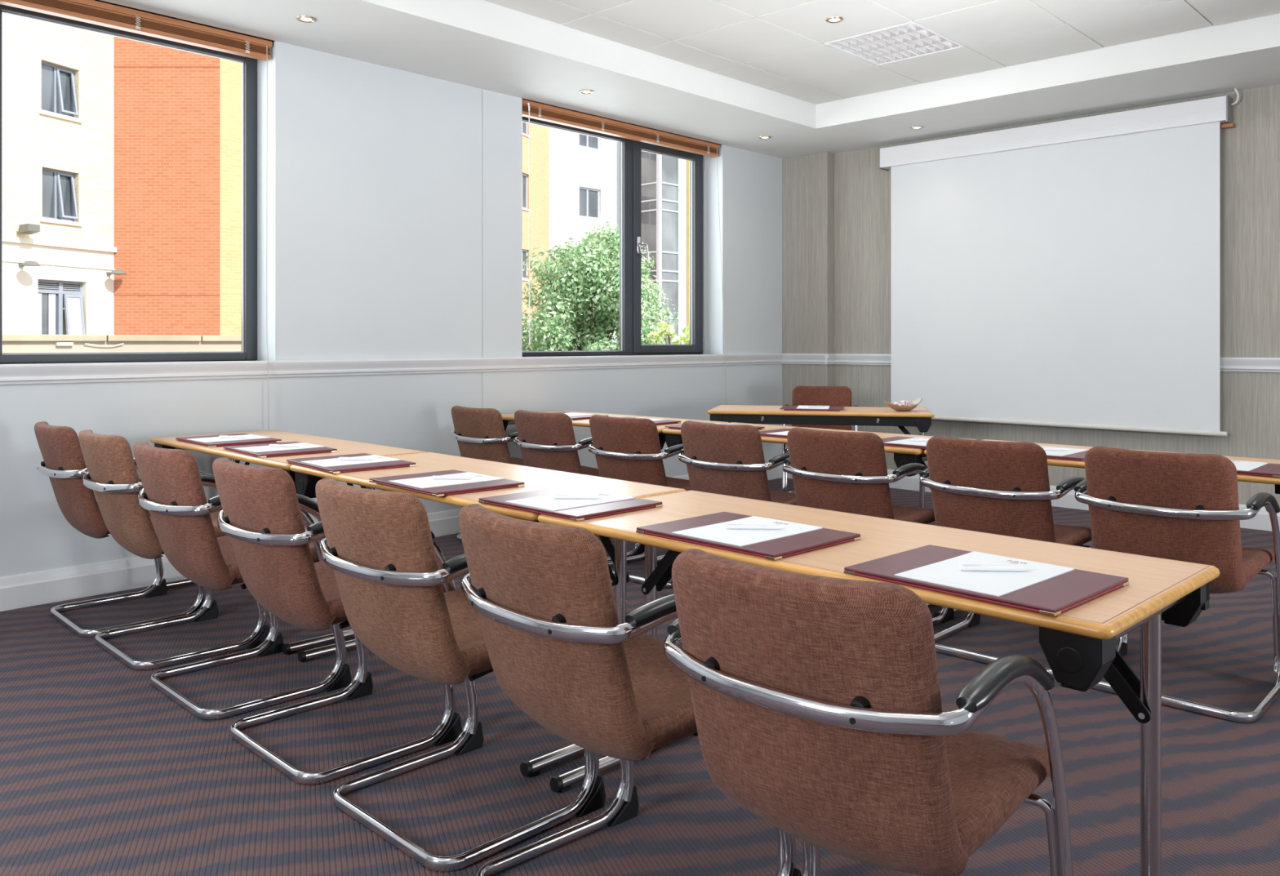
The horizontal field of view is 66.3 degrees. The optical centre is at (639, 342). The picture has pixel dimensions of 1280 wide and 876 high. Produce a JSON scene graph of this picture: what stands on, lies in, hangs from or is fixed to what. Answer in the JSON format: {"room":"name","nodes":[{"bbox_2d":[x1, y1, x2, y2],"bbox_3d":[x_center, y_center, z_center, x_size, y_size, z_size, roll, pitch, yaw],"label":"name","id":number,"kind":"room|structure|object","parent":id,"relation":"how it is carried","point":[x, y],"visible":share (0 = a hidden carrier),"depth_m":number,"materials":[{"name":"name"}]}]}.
{"room":"conference room","nodes":[
{"label":"conference room","id":0,"kind":"room"},
{"bbox_2d":[0,0,782,577],"bbox_3d":[-2.468,-0.421,4.885,0.300,3.200,10.664,0,0,44],"label":"wall","id":1,"kind":"structure","parent":0,"point":[394,197],"depth_m":5.74,"materials":[{"name":"paint"}]},
{"bbox_2d":[0,4,257,364],"bbox_3d":[-2.921,-0.756,4.537,0.060,1.710,2.336,0,0,44],"label":"window","id":2,"kind":"structure","parent":1,"relation":"in","point":[249,65],"depth_m":5.25,"materials":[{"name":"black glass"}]},
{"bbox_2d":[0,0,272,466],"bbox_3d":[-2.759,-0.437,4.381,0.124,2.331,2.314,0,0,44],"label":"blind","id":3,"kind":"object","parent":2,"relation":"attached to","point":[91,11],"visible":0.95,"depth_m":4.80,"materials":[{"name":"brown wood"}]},
{"bbox_2d":[0,464,782,611],"bbox_3d":[-2.392,1.106,4.732,0.021,0.146,10.550,0,0,44],"label":"baseboard","id":4,"kind":"structure","parent":1,"relation":"attached to","point":[48,586],"depth_m":4.56,"materials":[{"name":"paint"}]},
{"bbox_2d":[0,353,782,384],"bbox_3d":[-2.462,0.141,4.799,0.247,0.089,10.550,0,0,44],"label":"trim","id":5,"kind":"structure","parent":1,"relation":"attached to","point":[74,372],"depth_m":5.39,"materials":[{"name":"paint"}]},
{"bbox_2d":[522,116,704,356],"bbox_3d":[-0.197,-0.756,7.341,0.134,1.710,2.098,0,0,44],"label":"window","id":6,"kind":"structure","parent":1,"relation":"in","point":[630,243],"depth_m":7.51,"materials":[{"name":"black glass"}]},
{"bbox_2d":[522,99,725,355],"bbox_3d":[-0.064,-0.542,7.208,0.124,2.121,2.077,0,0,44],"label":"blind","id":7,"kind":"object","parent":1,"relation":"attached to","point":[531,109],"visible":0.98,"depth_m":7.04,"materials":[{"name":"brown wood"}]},
{"bbox_2d":[0,477,1279,875],"bbox_3d":[0.321,1.209,2.225,8.007,0.060,11.064,0,0,44],"label":"floor","id":8,"kind":"structure","parent":0,"point":[103,773],"depth_m":2.69,"materials":[{"name":"carpet"}]},
{"bbox_2d":[34,421,205,638],"bbox_3d":[-2.245,0.757,4.198,0.587,0.843,0.559,0,0,-44],"label":"armchair","id":9,"kind":"object","parent":8,"relation":"on","point":[64,463],"visible":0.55,"depth_m":3.96,"materials":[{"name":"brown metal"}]},
{"bbox_2d":[78,429,270,670],"bbox_3d":[-1.837,0.757,3.812,0.587,0.843,0.559,0,0,-45],"label":"armchair","id":10,"kind":"object","parent":8,"relation":"on","point":[112,473],"visible":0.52,"depth_m":3.59,"materials":[{"name":"fabric"}]},
{"bbox_2d":[133,441,351,719],"bbox_3d":[-1.389,0.757,3.350,0.587,0.843,0.559,0,0,-45],"label":"armchair","id":11,"kind":"object","parent":8,"relation":"on","point":[173,493],"visible":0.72,"depth_m":3.14,"materials":[{"name":"fabric"}]},
{"bbox_2d":[150,429,426,654],"bbox_3d":[-1.608,0.816,4.368,0.615,0.725,1.456,0,0,-45],"label":"folding table","id":12,"kind":"object","parent":8,"relation":"on","point":[343,446],"visible":0.17,"depth_m":4.15,"materials":[{"name":"brown wood"}]},
{"bbox_2d":[175,433,281,447],"bbox_3d":[-1.886,0.447,4.485,0.318,0.012,0.416,0,0,-44],"label":"folder","id":13,"kind":"object","parent":12,"relation":"on","point":[213,444],"visible":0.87,"depth_m":4.38,"materials":[{"name":"red leather"}]},
{"bbox_2d":[187,434,270,442],"bbox_3d":[-1.882,0.439,4.483,0.210,0.003,0.296,0,0,45],"label":"pad","id":14,"kind":"object","parent":13,"relation":"on","point":[250,436],"visible":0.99,"depth_m":4.46,"materials":[{"name":"paper"}]},
{"bbox_2d":[218,435,248,438],"bbox_3d":[-1.864,0.433,4.491,0.136,0.012,0.011,0,0,3],"label":"ballpoint pen","id":15,"kind":"object","parent":14,"relation":"on","point":[220,436],"visible":1,"depth_m":4.49,"materials":[{"name":"white plastic"}]},
{"bbox_2d":[222,441,337,457],"bbox_3d":[-1.509,0.447,4.098,0.318,0.012,0.416,0,0,-42],"label":"folder","id":16,"kind":"object","parent":12,"relation":"on","point":[316,450],"visible":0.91,"depth_m":4.00,"materials":[{"name":"red leather"}]},
{"bbox_2d":[235,442,324,452],"bbox_3d":[-1.505,0.439,4.096,0.296,0.003,0.210,0,0,-44],"label":"pad","id":17,"kind":"object","parent":16,"relation":"on","point":[261,448],"visible":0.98,"depth_m":4.08,"materials":[{"name":"white paper"}]},
{"bbox_2d":[268,444,301,447],"bbox_3d":[-1.487,0.433,4.104,0.136,0.012,0.011,0,0,3],"label":"ballpoint pen","id":18,"kind":"object","parent":17,"relation":"on","point":[269,445],"visible":1,"depth_m":4.10,"materials":[{"name":"white plastic"}]},
{"bbox_2d":[212,457,462,784],"bbox_3d":[-0.927,0.757,2.904,0.587,0.843,0.559,0,0,-45],"label":"armchair","id":19,"kind":"object","parent":8,"relation":"on","point":[261,516],"visible":0.75,"depth_m":2.69,"materials":[{"name":"fabric"}]},
{"bbox_2d":[315,477,605,871],"bbox_3d":[-0.485,0.757,2.475,0.559,0.843,0.587,0,0,45],"label":"armchair","id":20,"kind":"object","parent":8,"relation":"on","point":[390,571],"visible":0.79,"depth_m":2.27,"materials":[{"name":"fabric"}]},
{"bbox_2d":[289,452,685,777],"bbox_3d":[-0.576,0.816,3.329,0.615,0.725,1.456,0,0,-45],"label":"folding table","id":21,"kind":"object","parent":8,"relation":"on","point":[306,478],"visible":0.33,"depth_m":3.17,"materials":[{"name":"brown wood"}]},
{"bbox_2d":[285,453,416,473],"bbox_3d":[-1.077,0.447,3.638,0.318,0.012,0.416,0,0,-41],"label":"folder","id":22,"kind":"object","parent":21,"relation":"on","point":[396,464],"visible":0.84,"depth_m":3.54,"materials":[{"name":"red leather"}]},
{"bbox_2d":[300,454,400,466],"bbox_3d":[-1.073,0.439,3.636,0.296,0.003,0.210,0,0,-42],"label":"pad","id":23,"kind":"object","parent":22,"relation":"on","point":[326,462],"visible":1,"depth_m":3.60,"materials":[{"name":"white paper"}]},
{"bbox_2d":[337,457,374,460],"bbox_3d":[-1.055,0.433,3.644,0.136,0.012,0.011,0,0,3],"label":"ballpoint pen","id":24,"kind":"object","parent":23,"relation":"on","point":[339,458],"visible":1,"depth_m":3.64,"materials":[{"name":"white plastic"}]},
{"bbox_2d":[368,469,524,496],"bbox_3d":[-0.621,0.447,3.131,0.318,0.012,0.416,0,0,-43],"label":"folder","id":25,"kind":"object","parent":21,"relation":"on","point":[503,483],"visible":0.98,"depth_m":3.04,"materials":[{"name":"red leather"}]},
{"bbox_2d":[388,471,504,488],"bbox_3d":[-0.617,0.439,3.129,0.296,0.003,0.210,0,0,-42],"label":"pad","id":26,"kind":"object","parent":25,"relation":"on","point":[424,482],"visible":0.99,"depth_m":3.11,"materials":[{"name":"white paper"}]},
{"bbox_2d":[431,475,474,479],"bbox_3d":[-0.599,0.433,3.137,0.136,0.012,0.011,0,0,3],"label":"ballpoint pen","id":27,"kind":"object","parent":26,"relation":"on","point":[433,477],"visible":1,"depth_m":3.13,"materials":[{"name":"white plastic"}]},
{"bbox_2d":[478,486,662,520],"bbox_3d":[-0.197,0.447,2.738,0.416,0.012,0.318,0,0,44],"label":"folder","id":28,"kind":"object","parent":21,"relation":"on","point":[579,513],"visible":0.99,"depth_m":2.65,"materials":[{"name":"red leather"}]},
{"bbox_2d":[505,488,635,511],"bbox_3d":[-0.193,0.439,2.736,0.296,0.003,0.210,0,0,-44],"label":"pad","id":29,"kind":"object","parent":28,"relation":"on","point":[548,502],"visible":1,"depth_m":2.71,"materials":[{"name":"white paper"}]},
{"bbox_2d":[553,494,601,498],"bbox_3d":[-0.175,0.433,2.744,0.136,0.012,0.011,0,0,3],"label":"ballpoint pen","id":30,"kind":"object","parent":29,"relation":"on","point":[555,496],"visible":1,"depth_m":2.74,"materials":[{"name":"white plastic"}]},
{"bbox_2d":[451,405,524,541],"bbox_3d":[-0.789,0.776,5.805,0.559,0.806,0.587,0,0,45],"label":"armchair","id":31,"kind":"object","parent":8,"relation":"on","point":[479,433],"visible":0.41,"depth_m":5.57,"materials":[{"name":"fabric"}]},
{"bbox_2d":[513,409,644,561],"bbox_3d":[-0.367,0.774,5.402,0.559,0.809,0.587,0,0,45],"label":"armchair","id":32,"kind":"object","parent":8,"relation":"on","point":[545,440],"visible":0.47,"depth_m":5.17,"materials":[{"name":"fabric"}]},
{"bbox_2d":[501,409,728,564],"bbox_3d":[-0.222,0.816,5.848,1.456,0.725,0.615,0,0,43],"label":"folding table","id":33,"kind":"object","parent":8,"relation":"on","point":[508,419],"visible":0.09,"depth_m":5.78,"materials":[{"name":"brown wood"}]},
{"bbox_2d":[553,412,608,420],"bbox_3d":[-0.449,0.447,5.934,0.416,0.012,0.318,0,0,44],"label":"folder","id":34,"kind":"object","parent":33,"relation":"on","point":[579,417],"visible":0.2,"depth_m":5.80,"materials":[{"name":"red leather"}]},
{"bbox_2d":[564,412,595,416],"bbox_3d":[-0.450,0.439,5.931,0.210,0.003,0.296,0,0,44],"label":"pad","id":35,"kind":"object","parent":34,"relation":"on","point":[571,414],"visible":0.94,"depth_m":5.97,"materials":[{"name":"white paper"}]},
{"bbox_2d":[588,417,680,425],"bbox_3d":[-0.029,0.447,5.520,0.416,0.012,0.318,0,0,44],"label":"folder","id":36,"kind":"object","parent":33,"relation":"on","point":[667,421],"visible":0.27,"depth_m":5.44,"materials":[{"name":"red leather"}]},
{"bbox_2d":[647,417,666,421],"bbox_3d":[-0.030,0.439,5.516,0.210,0.003,0.296,0,0,44],"label":"pad","id":37,"kind":"object","parent":36,"relation":"on","point":[652,420],"visible":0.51,"depth_m":5.54,"materials":[{"name":"white paper"}]},
{"bbox_2d":[458,503,801,875],"bbox_3d":[-0.055,0.757,2.063,0.587,0.843,0.559,0,0,-42],"label":"armchair","id":38,"kind":"object","parent":8,"relation":"on","point":[542,595],"visible":0.79,"depth_m":1.86,"materials":[{"name":"fabric"}]},
{"bbox_2d":[587,414,691,587],"bbox_3d":[0.067,0.772,4.988,0.559,0.814,0.587,0,0,44],"label":"armchair","id":39,"kind":"object","parent":8,"relation":"on","point":[626,449],"visible":0.49,"depth_m":4.76,"materials":[{"name":"fabric"}]},
{"bbox_2d":[678,420,797,505],"bbox_3d":[0.512,0.770,4.564,0.559,0.818,0.587,0,0,44],"label":"armchair","id":40,"kind":"object","parent":8,"relation":"on","point":[727,460],"visible":0.42,"depth_m":4.34,"materials":[{"name":"fabric"}]},
{"bbox_2d":[662,422,977,608],"bbox_3d":[0.850,0.816,4.855,1.456,0.725,0.615,0,0,43],"label":"folding table","id":41,"kind":"object","parent":8,"relation":"on","point":[902,455],"visible":0.24,"depth_m":4.68,"materials":[{"name":"brown wood"}]},
{"bbox_2d":[664,422,764,429],"bbox_3d":[0.390,0.447,5.134,0.416,0.012,0.318,0,0,43],"label":"folder","id":42,"kind":"object","parent":41,"relation":"on","point":[677,426],"visible":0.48,"depth_m":5.12,"materials":[{"name":"red leather"}]},
{"bbox_2d":[759,428,791,438],"bbox_3d":[0.785,0.447,4.758,0.416,0.012,0.318,0,0,44],"label":"folder","id":43,"kind":"object","parent":41,"relation":"on","point":[765,433],"visible":0.27,"depth_m":4.78,"materials":[{"name":"red leather"}]},
{"bbox_2d":[767,431,788,435],"bbox_3d":[0.784,0.439,4.754,0.210,0.003,0.296,0,0,44],"label":"pad","id":44,"kind":"object","parent":43,"relation":"on","point":[784,433],"visible":0.07,"depth_m":4.74,"materials":[{"name":"white paper"}]},
{"bbox_2d":[881,435,926,448],"bbox_3d":[1.248,0.447,4.337,0.416,0.012,0.318,0,0,45],"label":"folder","id":45,"kind":"object","parent":41,"relation":"on","point":[892,438],"visible":0.25,"depth_m":4.27,"materials":[{"name":"red leather"}]},
{"bbox_2d":[884,437,929,445],"bbox_3d":[1.247,0.439,4.334,0.210,0.003,0.296,0,0,44],"label":"pad","id":46,"kind":"object","parent":45,"relation":"on","point":[907,442],"visible":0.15,"depth_m":4.31,"materials":[{"name":"white paper"}]},
{"bbox_2d":[909,438,928,441],"bbox_3d":[1.266,0.433,4.343,0.136,0.012,0.011,0,0,4],"label":"ballpoint pen","id":47,"kind":"object","parent":46,"relation":"on","point":[910,439],"visible":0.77,"depth_m":4.34,"materials":[{"name":"white plastic"}]},
{"bbox_2d":[782,385,858,493],"bbox_3d":[1.350,0.757,7.312,0.559,0.843,0.587,0,0,12],"label":"armchair","id":48,"kind":"object","parent":8,"relation":"on","point":[831,396],"visible":0.2,"depth_m":7.51,"materials":[{"name":"fabric"}]},
{"bbox_2d":[706,404,934,507],"bbox_3d":[1.220,0.816,6.657,1.456,0.725,0.615,0,0,12],"label":"folding table","id":49,"kind":"object","parent":8,"relation":"on","point":[919,417],"visible":0.82,"depth_m":6.40,"materials":[{"name":"brown wood"}]},
{"bbox_2d":[779,405,844,411],"bbox_3d":[1.168,0.447,6.627,0.416,0.012,0.318,0,0,12],"label":"folder","id":50,"kind":"object","parent":49,"relation":"on","point":[784,407],"visible":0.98,"depth_m":6.50,"materials":[{"name":"red leather"}]},
{"bbox_2d":[795,405,829,408],"bbox_3d":[1.172,0.439,6.624,0.210,0.003,0.296,0,0,12],"label":"pad","id":51,"kind":"object","parent":50,"relation":"on","point":[798,406],"visible":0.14,"depth_m":6.57,"materials":[{"name":"white paper"}]},
{"bbox_2d":[807,405,824,407],"bbox_3d":[1.191,0.433,6.621,0.136,0.012,0.011,0,0,-21],"label":"ballpoint pen","id":52,"kind":"object","parent":51,"relation":"on","point":[807,406],"visible":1,"depth_m":6.61,"materials":[{"name":"white plastic"}]},
{"bbox_2d":[883,397,922,411],"bbox_3d":[1.734,0.409,6.467,0.252,0.088,0.183,0,0,1],"label":"wooden bowl","id":53,"kind":"object","parent":49,"relation":"on","point":[896,407],"visible":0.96,"depth_m":6.42,"materials":[{"name":"brown wood"}]},
{"bbox_2d":[662,548,1073,875],"bbox_3d":[0.373,0.757,1.653,0.559,0.843,0.587,0,0,41],"label":"armchair","id":54,"kind":"object","parent":8,"relation":"on","point":[816,700],"visible":1,"depth_m":1.45,"materials":[{"name":"fabric"}]},
{"bbox_2d":[782,426,954,626],"bbox_3d":[0.943,0.767,4.154,0.559,0.823,0.587,0,0,44],"label":"armchair","id":55,"kind":"object","parent":8,"relation":"on","point":[846,472],"visible":0.58,"depth_m":3.95,"materials":[{"name":"fabric"}]},
{"bbox_2d":[537,489,1220,875],"bbox_3d":[0.452,0.816,2.288,0.615,0.725,1.456,0,0,-45],"label":"folding table","id":56,"kind":"object","parent":8,"relation":"on","point":[1077,644],"visible":0.6,"depth_m":1.96,"materials":[{"name":"brown wood"}]},
{"bbox_2d":[635,511,860,559],"bbox_3d":[0.249,0.447,2.293,0.318,0.012,0.416,0,0,-44],"label":"folder","id":57,"kind":"object","parent":56,"relation":"on","point":[780,548],"visible":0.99,"depth_m":2.21,"materials":[{"name":"red leather"}]},
{"bbox_2d":[671,515,822,546],"bbox_3d":[0.253,0.439,2.291,0.296,0.003,0.210,0,0,-44],"label":"pad","id":58,"kind":"object","parent":57,"relation":"on","point":[718,532],"visible":0.98,"depth_m":2.27,"materials":[{"name":"white paper"}]},
{"bbox_2d":[726,524,784,529],"bbox_3d":[0.271,0.433,2.299,0.136,0.012,0.011,0,0,3],"label":"ballpoint pen","id":59,"kind":"object","parent":58,"relation":"on","point":[728,526],"visible":1,"depth_m":2.30,"materials":[{"name":"white plastic"}]},
{"bbox_2d":[844,544,1128,616],"bbox_3d":[0.658,0.447,1.877,0.318,0.012,0.416,0,0,-43],"label":"folder","id":60,"kind":"object","parent":56,"relation":"on","point":[1055,595],"visible":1,"depth_m":1.80,"materials":[{"name":"red leather"}]},
{"bbox_2d":[894,551,1074,596],"bbox_3d":[0.661,0.439,1.875,0.296,0.003,0.210,0,0,-42],"label":"pad","id":61,"kind":"object","parent":60,"relation":"on","point":[948,572],"visible":0.97,"depth_m":1.85,"materials":[{"name":"white paper"}]},
{"bbox_2d":[929,560,1039,586],"bbox_3d":[0.648,0.439,1.864,0.220,0.001,0.125,0,0,-42],"label":"print","id":62,"kind":"object","parent":61,"relation":"on","point":[951,574],"depth_m":1.85},
{"bbox_2d":[960,564,1032,571],"bbox_3d":[0.684,0.433,1.879,0.136,0.012,0.011,0,0,3],"label":"ballpoint pen","id":63,"kind":"object","parent":61,"relation":"on","point":[964,566],"visible":1,"depth_m":1.88,"materials":[{"name":"white plastic"}]},
{"bbox_2d":[919,435,1093,678],"bbox_3d":[1.405,0.765,3.727,0.559,0.828,0.587,0,0,44],"label":"armchair","id":64,"kind":"object","parent":8,"relation":"on","point":[997,487],"visible":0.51,"depth_m":3.53,"materials":[{"name":"fabric"}]},
{"bbox_2d":[924,439,1279,617],"bbox_3d":[1.938,0.816,3.879,1.456,0.725,0.615,0,0,43],"label":"folding table","id":65,"kind":"object","parent":8,"relation":"on","point":[1055,462],"visible":0.09,"depth_m":3.75,"materials":[{"name":"brown wood"}]},
{"bbox_2d":[1046,450,1087,461],"bbox_3d":[1.656,0.447,3.969,0.416,0.012,0.318,0,0,43],"label":"folder","id":66,"kind":"object","parent":65,"relation":"on","point":[1079,456],"visible":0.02,"depth_m":3.79,"materials":[{"name":"red leather"}]},
{"bbox_2d":[1040,445,1088,456],"bbox_3d":[1.655,0.439,3.965,0.210,0.003,0.296,0,0,44],"label":"pad","id":67,"kind":"object","parent":66,"relation":"on","point":[1058,453],"visible":0.42,"depth_m":3.92,"materials":[{"name":"white paper"}]},
{"bbox_2d":[1042,447,1070,450],"bbox_3d":[1.674,0.433,3.974,0.136,0.012,0.011,0,0,4],"label":"ballpoint pen","id":68,"kind":"object","parent":67,"relation":"on","point":[1044,448],"visible":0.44,"depth_m":3.97,"materials":[{"name":"white plastic"}]},
{"bbox_2d":[1236,462,1279,477],"bbox_3d":[2.107,0.447,3.532,0.416,0.012,0.318,0,0,45],"label":"folder","id":69,"kind":"object","parent":65,"relation":"on","point":[1268,469],"visible":0.12,"depth_m":3.35,"materials":[{"name":"red leather"}]},
{"bbox_2d":[1230,459,1267,471],"bbox_3d":[2.106,0.439,3.528,0.210,0.003,0.296,0,0,44],"label":"pad","id":70,"kind":"object","parent":69,"relation":"on","point":[1242,465],"visible":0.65,"depth_m":3.51,"materials":[{"name":"white paper"}]},
{"bbox_2d":[1074,446,1279,722],"bbox_3d":[1.824,0.763,3.327,0.559,0.831,0.587,0,0,44],"label":"armchair","id":71,"kind":"object","parent":8,"relation":"on","point":[1184,507],"visible":0.8,"depth_m":3.13,"materials":[{"name":"fabric"}]},
{"bbox_2d":[97,0,1279,158],"bbox_3d":[0.248,-1.813,2.294,7.807,0.416,10.664,0,0,44],"label":"ceiling","id":72,"kind":"structure","parent":0,"point":[482,44],"depth_m":5.97,"materials":[{"name":"paint"}]},
{"bbox_2d":[296,15,315,22],"bbox_3d":[-1.657,-1.606,4.859,0.096,0.022,0.096,0,0,44],"label":"recessed light","id":73,"kind":"object","parent":72,"relation":"in","point":[305,19],"visible":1,"depth_m":4.85,"materials":[{"name":"beige"}]},
{"bbox_2d":[579,89,594,93],"bbox_3d":[-0.342,-1.606,6.267,0.096,0.022,0.096,0,0,44],"label":"recessed light","id":74,"kind":"object","parent":72,"relation":"in","point":[584,91],"visible":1,"depth_m":6.25,"materials":[{"name":"beige"}]},
{"bbox_2d":[759,136,770,138],"bbox_3d":[0.979,-1.606,7.665,0.096,0.022,0.096,0,0,44],"label":"recessed light","id":75,"kind":"object","parent":72,"relation":"in","point":[760,137],"visible":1,"depth_m":7.65,"materials":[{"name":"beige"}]},
{"bbox_2d":[910,125,924,128],"bbox_3d":[2.068,-1.606,7.311,0.096,0.022,0.096,0,0,44],"label":"recessed light","id":76,"kind":"object","parent":72,"relation":"in","point":[915,126],"visible":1,"depth_m":7.30,"materials":[{"name":"beige"}]},
{"bbox_2d":[782,151,834,453],"bbox_3d":[1.447,-0.213,8.440,0.462,2.784,0.114,0,0,44],"label":"wall pillar","id":77,"kind":"structure","parent":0,"point":[807,180],"depth_m":8.38,"materials":[{"name":"wood"}]},
{"bbox_2d":[484,0,1279,104],"bbox_3d":[0.316,-1.798,2.141,5.738,0.032,8.935,0,0,44],"label":"ceiling","id":78,"kind":"structure","parent":0,"point":[778,46],"depth_m":5.53,"materials":[{"name":"paint"}]},
{"bbox_2d":[826,16,843,22],"bbox_3d":[1.075,-1.784,5.410,0.096,0.022,0.096,0,0,44],"label":"recessed light","id":79,"kind":"object","parent":78,"relation":"in","point":[836,19],"visible":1,"depth_m":5.40,"materials":[{"name":"beige"}]},
{"bbox_2d":[823,20,963,66],"bbox_3d":[1.525,-1.826,5.875,0.581,0.094,0.663,0,0,44],"label":"ceiling light","id":80,"kind":"object","parent":78,"relation":"attached to","point":[909,40],"visible":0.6,"depth_m":5.89,"materials":[{"name":"white mirror"}]},
{"bbox_2d":[834,84,1279,506],"bbox_3d":[4.069,-0.421,6.157,8.007,3.200,0.200,0,0,44],"label":"wall","id":81,"kind":"structure","parent":0,"point":[1250,151],"depth_m":6.31,"materials":[{"name":"wood"}]},
{"bbox_2d":[782,353,1279,372],"bbox_3d":[3.984,0.141,5.995,7.507,0.089,0.151,0,0,44],"label":"trim","id":82,"kind":"structure","parent":81,"relation":"attached to","point":[1227,364],"depth_m":8.02,"materials":[{"name":"paint"}]},
{"bbox_2d":[786,469,1279,531],"bbox_3d":[3.990,1.106,6.001,7.507,0.146,0.135,0,0,44],"label":"baseboard","id":83,"kind":"structure","parent":81,"relation":"attached to","point":[1261,521],"depth_m":6.95,"materials":[{"name":"paint"}]},
{"bbox_2d":[879,88,1239,436],"bbox_3d":[2.878,-0.504,7.058,2.516,2.205,0.140,0,0,44],"label":"projection screen","id":84,"kind":"object","parent":81,"relation":"attached to","point":[1066,273],"visible":0.99,"depth_m":6.90,"materials":[{"name":"white fabric"}]},
{"label":"outside","id":85,"kind":"structure","parent":0,"visible":0},
{"bbox_3d":[-11.818,5.329,45.809,69.673,0.300,100.000,0,0,44],"label":"ground","id":86,"kind":"structure","parent":85,"visible":0},
{"bbox_2d":[2,13,116,334],"bbox_3d":[-18.433,-3.321,17.410,6.080,17.000,16.020,0,0,21],"label":"building","id":87,"kind":"structure","parent":86,"relation":"on","point":[58,81],"depth_m":22.49,"materials":[{"name":"white paint"}]},
{"bbox_2d":[18,223,39,234],"bbox_3d":[-13.445,-2.481,21.490,0.420,0.200,0.280,0,0,21],"label":"floodlight","id":88,"kind":"object","parent":87,"relation":"attached to","point":[26,228],"visible":1,"depth_m":21.38,"materials":[{"name":"grey metal"}]},
{"bbox_2d":[18,261,40,266],"bbox_3d":[-13.405,-1.726,21.474,0.507,0.110,0.380,0,0,21],"label":"floodlight","id":89,"kind":"object","parent":87,"relation":"attached to","point":[26,263],"visible":1,"depth_m":21.35,"materials":[{"name":"grey metal"}]},
{"bbox_2d":[38,293,55,334],"bbox_3d":[-13.538,-0.491,22.299,0.021,1.240,0.480,0,0,21],"label":"curtain","id":90,"kind":"object","parent":87,"relation":"hanging from","point":[46,301],"depth_m":22.36,"materials":[{"name":"white fabric"}]},
{"bbox_2d":[106,269,126,275],"bbox_3d":[-12.600,-1.686,23.544,0.507,0.110,0.380,0,0,21],"label":"floodlight","id":91,"kind":"object","parent":87,"relation":"attached to","point":[117,271],"visible":1,"depth_m":23.42,"materials":[{"name":"grey metal"}]},
{"bbox_2d":[2,334,241,352],"bbox_3d":[-10.679,2.548,6.312,0.270,5.262,22.400,0,0,44],"label":"ledge","id":92,"kind":"structure","parent":86,"relation":"on","point":[11,343],"depth_m":11.13,"materials":[{"name":"beige concrete"}]},
{"bbox_2d":[113,36,241,335],"bbox_3d":[-8.539,-3.321,27.041,9.846,17.000,5.499,0,0,-15],"label":"building","id":93,"kind":"structure","parent":86,"relation":"on","point":[178,113],"depth_m":23.79,"materials":[{"name":"orange brick"}]},
{"bbox_2d":[522,122,549,342],"bbox_3d":[-9.870,-5.821,44.648,6.050,22.000,14.000,0,0,20],"label":"building","id":94,"kind":"structure","parent":86,"relation":"on","point":[539,135],"depth_m":48.76,"materials":[{"name":"yellow paint"}]},
{"bbox_2d":[549,127,619,351],"bbox_3d":[-5.016,-6.821,54.156,6.000,24.000,5.250,0,0,44],"label":"building","id":95,"kind":"structure","parent":86,"relation":"on","point":[584,170],"depth_m":51.82,"materials":[{"name":"white paint"}]},
{"bbox_2d":[522,221,679,351],"bbox_3d":[-0.915,1.459,18.034,3.595,7.449,3.393,0,0,9],"label":"tree","id":96,"kind":"object","parent":86,"relation":"on","point":[578,277],"visible":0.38,"depth_m":17.33,"materials":[{"name":"green plant"}]},
{"bbox_2d":[640,151,679,344],"bbox_3d":[0.544,-6.821,53.538,2.900,24.000,1.650,0,0,44],"label":"glass tower","id":97,"kind":"structure","parent":86,"relation":"on","point":[660,174],"depth_m":52.54,"materials":[{"name":"grey glass"}]},
{"bbox_2d":[646,320,689,344],"bbox_3d":[0.419,2.444,12.678,0.627,5.470,0.806,0,0,44],"label":"tree","id":98,"kind":"object","parent":86,"relation":"on","point":[668,331],"visible":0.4,"depth_m":12.71,"materials":[{"name":"green plant"}]},
{"bbox_2d":[680,159,689,344],"bbox_3d":[2.404,-6.821,57.084,4.700,24.000,6.050,0,0,44],"label":"building","id":99,"kind":"structure","parent":86,"relation":"on","point":[684,164],"depth_m":54.01,"materials":[{"name":"white paint"}]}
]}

